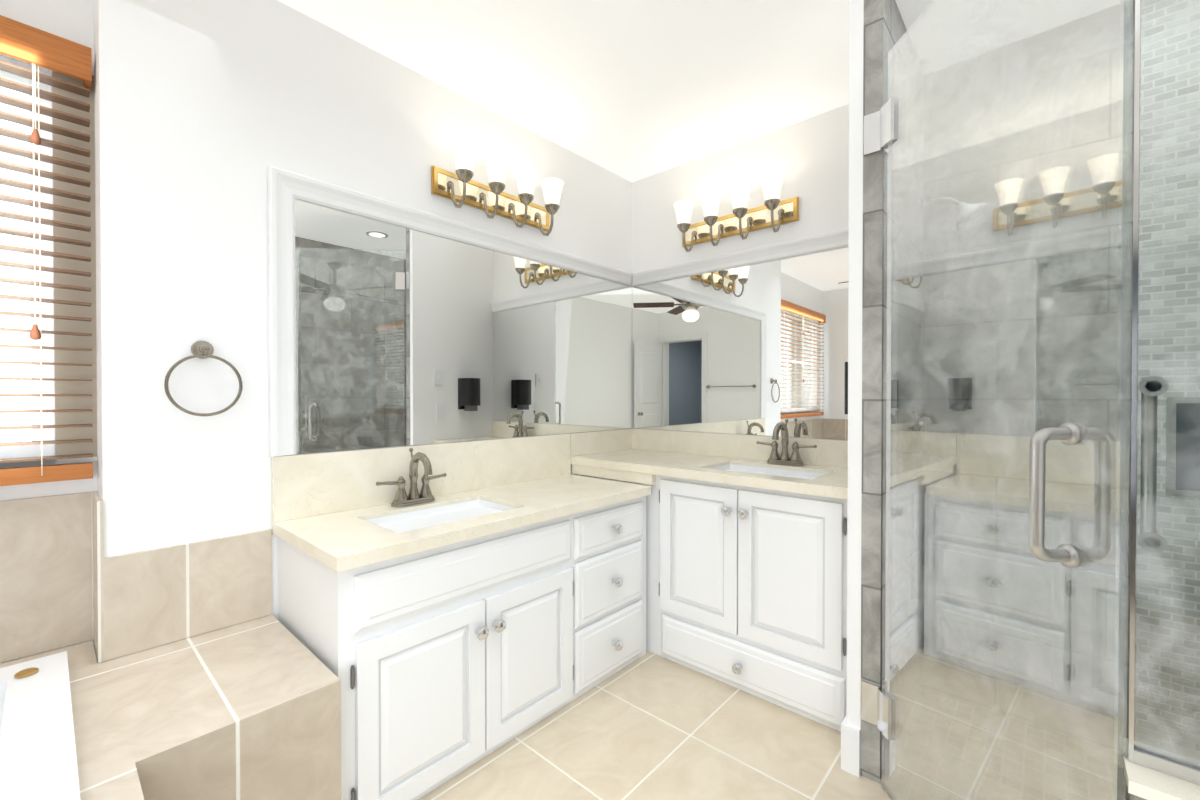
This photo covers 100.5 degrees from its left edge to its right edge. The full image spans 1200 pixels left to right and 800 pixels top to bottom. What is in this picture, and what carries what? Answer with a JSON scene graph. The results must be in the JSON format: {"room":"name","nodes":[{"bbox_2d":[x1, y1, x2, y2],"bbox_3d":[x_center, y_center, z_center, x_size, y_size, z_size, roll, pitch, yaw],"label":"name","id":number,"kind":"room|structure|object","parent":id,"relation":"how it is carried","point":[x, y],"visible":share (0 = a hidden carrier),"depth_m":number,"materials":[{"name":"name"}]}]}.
{"room":"bathroom","nodes":[
{"label":"bathroom","id":0,"kind":"room"},
{"bbox_2d":[0,0,97,663],"bbox_3d":[-2.238,-0.058,0.823,0.140,2.570,1.980,0,1,42],"label":"wall","id":1,"kind":"structure","parent":0,"point":[72,20],"depth_m":1.47,"materials":[{"name":"white paint"}]},
{"bbox_2d":[0,55,54,467],"bbox_3d":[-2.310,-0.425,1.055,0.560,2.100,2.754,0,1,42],"label":"window","id":2,"kind":"structure","parent":1,"relation":"in","point":[19,371],"depth_m":1.49,"materials":[{"name":"white"}]},
{"bbox_2d":[0,15,92,485],"bbox_3d":[-2.065,-0.389,0.844,0.079,1.248,1.695,0,1,42],"label":"window blinds","id":3,"kind":"object","parent":2,"relation":"attached to","point":[34,46],"visible":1,"depth_m":1.39,"materials":[{"name":"brown wood"}]},
{"bbox_2d":[0,491,271,662],"bbox_3d":[-1.578,0.506,0.598,1.150,0.444,2.240,0,1,42],"label":"tile surround","id":4,"kind":"object","parent":1,"relation":"attached to","point":[64,582],"visible":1,"depth_m":1.45,"materials":[{"name":"beige tile"}]},
{"bbox_2d":[94,0,631,619],"bbox_3d":[-0.668,-0.071,2.423,0.340,2.570,2.500,0,1,42],"label":"wall","id":5,"kind":"structure","parent":0,"point":[206,112],"depth_m":1.57,"materials":[{"name":"white paint"}]},
{"bbox_2d":[164,341,242,415],"bbox_3d":[-1.208,-0.066,1.524,0.054,0.232,0.189,0,1,42],"label":"towel ring","id":6,"kind":"object","parent":5,"relation":"attached to","point":[202,349],"visible":1,"depth_m":1.52,"materials":[{"name":"silver metal"}]},
{"bbox_2d":[267,165,631,456],"bbox_3d":[-0.447,-0.299,2.388,0.031,0.963,1.955,0,1,42],"label":"mirror","id":7,"kind":"object","parent":5,"relation":"attached to","point":[392,324],"visible":0.96,"depth_m":2.08,"materials":[{"name":"white mirror"}]},
{"bbox_2d":[431,138,563,235],"bbox_3d":[-0.424,-0.939,2.292,0.183,0.253,0.660,0,1,42],"label":"sconce","id":8,"kind":"object","parent":5,"relation":"attached to","point":[460,186],"visible":1,"depth_m":2.26,"materials":[{"name":"gold metal"}]},
{"bbox_2d":[570,428,633,455],"bbox_3d":[0.014,0.243,2.914,0.020,0.125,0.538,0,1,42],"label":"backsplash","id":9,"kind":"structure","parent":5,"relation":"attached to","point":[610,440],"depth_m":2.89,"materials":[{"name":"beige stone"}]},
{"bbox_2d":[418,650,889,799],"bbox_3d":[-0.242,1.278,0.722,3.580,0.100,4.800,0,1,42],"label":"floor","id":10,"kind":"structure","parent":0,"point":[648,725],"depth_m":1.73,"materials":[{"name":"tile"}]},
{"bbox_2d":[0,614,340,799],"bbox_3d":[-1.572,0.979,0.598,1.136,0.500,2.238,0,1,42],"label":"tub deck","id":11,"kind":"object","parent":10,"relation":"on","point":[249,710],"visible":0.75,"depth_m":1.20,"materials":[{"name":"beige tile"}]},
{"bbox_2d":[0,651,80,799],"bbox_3d":[-1.676,0.896,0.447,0.830,0.448,1.660,0,1,42],"label":"bathtub","id":12,"kind":"object","parent":11,"relation":"in","point":[38,757],"visible":1,"depth_m":1.01,"materials":[{"name":"white ceramic"}]},
{"bbox_2d":[271,433,650,799],"bbox_3d":[-0.417,0.702,2.014,0.584,1.030,1.410,0,1,42],"label":"bathroom vanity","id":13,"kind":"object","parent":10,"relation":"on","point":[491,598],"visible":1,"depth_m":1.71,"materials":[{"name":"white wood"}]},
{"bbox_2d":[376,448,446,506],"bbox_3d":[-0.699,0.299,1.937,0.160,0.216,0.293,0,1,42],"label":"faucet","id":14,"kind":"object","parent":13,"relation":"on","point":[413,497],"visible":1,"depth_m":1.95,"materials":[{"name":"silver metal"}]},
{"bbox_2d":[571,460,847,731],"bbox_3d":[0.544,0.781,2.439,1.450,0.866,0.584,0,1,42],"label":"bathroom vanity","id":15,"kind":"object","parent":10,"relation":"on","point":[746,566],"depth_m":2.05,"materials":[{"name":"white wood"}]},
{"bbox_2d":[571,448,847,495],"bbox_3d":[0.553,0.329,2.445,1.450,0.040,0.558,0,1,42],"label":"countertop","id":16,"kind":"structure","parent":15,"relation":"on","point":[828,479],"depth_m":2.34,"materials":[{"name":"beige stone"}]},
{"bbox_2d":[718,464,817,475],"bbox_3d":[0.744,0.397,2.249,0.506,0.140,0.306,0,1,42],"label":"sink","id":17,"kind":"object","parent":16,"relation":"in","point":[737,467],"depth_m":2.40,"materials":[{"name":"white ceramic"}]},
{"bbox_2d":[756,419,816,465],"bbox_3d":[0.858,0.200,2.368,0.293,0.216,0.160,0,1,42],"label":"faucet","id":18,"kind":"object","parent":16,"relation":"on","point":[784,459],"visible":1,"depth_m":2.38,"materials":[{"name":"silver metal"}]},
{"bbox_2d":[879,694,1124,799],"bbox_3d":[1.397,1.220,1.236,1.225,0.006,1.245,0,1,42],"label":"shower floor","id":19,"kind":"structure","parent":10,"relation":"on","point":[1047,796],"depth_m":1.68,"materials":[{"name":"beige tile"}]},
{"bbox_2d":[1119,737,1199,799],"bbox_3d":[1.160,0.919,0.610,0.723,0.620,0.140,0,1,42],"label":"shower curb","id":20,"kind":"object","parent":10,"relation":"on","point":[1144,783],"visible":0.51,"depth_m":0.79,"materials":[{"name":"stone"}]},
{"bbox_2d":[1127,0,1199,784],"bbox_3d":[1.177,-0.227,0.618,0.716,1.670,0.069,0,1,42],"label":"shower wall","id":21,"kind":"structure","parent":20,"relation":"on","point":[1152,388],"depth_m":0.82,"materials":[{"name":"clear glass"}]},
{"bbox_2d":[277,0,1122,181],"bbox_3d":[-0.242,-1.392,0.701,3.580,0.100,4.800,0,1,42],"label":"ceiling","id":22,"kind":"structure","parent":0,"point":[632,90],"depth_m":1.99,"materials":[{"name":"white paint"}]},
{"bbox_2d":[632,104,848,439],"bbox_3d":[1.333,-0.069,2.213,2.920,2.570,0.140,0,1,42],"label":"wall","id":23,"kind":"structure","parent":0,"point":[809,158],"depth_m":2.58,"materials":[{"name":"white paint"}]},
{"bbox_2d":[673,172,798,251],"bbox_3d":[0.664,-0.941,2.586,0.660,0.252,0.183,0,1,42],"label":"sconce","id":24,"kind":"object","parent":23,"relation":"attached to","point":[773,211],"visible":1,"depth_m":2.57,"materials":[{"name":"gold metal"}]},
{"bbox_2d":[632,228,848,439],"bbox_3d":[0.730,-0.301,2.635,1.449,0.963,0.031,0,1,42],"label":"mirror","id":25,"kind":"object","parent":23,"relation":"attached to","point":[752,341],"visible":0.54,"depth_m":2.61,"materials":[{"name":"white mirror"}]},
{"bbox_2d":[634,429,847,467],"bbox_3d":[0.733,0.245,2.644,1.450,0.125,0.020,0,1,42],"label":"backsplash","id":26,"kind":"structure","parent":23,"relation":"attached to","point":[834,453],"depth_m":2.64,"materials":[{"name":"beige stone"}]},
{"bbox_2d":[847,0,923,782],"bbox_3d":[1.087,-0.067,1.870,0.099,2.570,0.700,0,1,42],"label":"wall","id":27,"kind":"structure","parent":0,"point":[877,29],"depth_m":1.61,"materials":[{"name":"white paint"}]},
{"bbox_2d":[844,362,847,413],"bbox_3d":[1.058,-0.027,2.011,0.127,0.252,0.140,0,1,42],"label":"soap dispenser","id":28,"kind":"object","parent":27,"relation":"attached to","point":[846,391],"visible":0.1,"depth_m":2.00,"materials":[{"name":"black plastic"}]},
{"bbox_2d":[841,715,860,776],"bbox_3d":[0.867,1.145,1.688,0.056,0.150,0.149,0,1,42],"label":"baseboard","id":29,"kind":"structure","parent":27,"relation":"attached to","point":[850,747],"depth_m":1.63,"materials":[{"name":"white wood"}]},
{"bbox_2d":[861,0,1132,799],"bbox_3d":[0.871,0.077,1.227,0.547,2.286,0.558,0,1,42],"label":"shower door","id":30,"kind":"structure","parent":27,"relation":"attached to","point":[920,761],"depth_m":1.13,"materials":[{"name":"clear glass"}]},
{"bbox_2d":[922,0,1199,760],"bbox_3d":[1.377,-0.061,1.203,1.225,2.570,1.305,0,1,42],"label":"tiled wall","id":31,"kind":"structure","parent":0,"point":[1145,348],"depth_m":1.72,"materials":[{"name":"tile"}]},
{"bbox_2d":[934,197,984,227],"bbox_3d":[1.367,-0.737,1.936,0.219,0.144,0.116,0,1,42],"label":"shower head","id":32,"kind":"object","parent":31,"relation":"attached to","point":[961,210],"depth_m":1.90}
]}

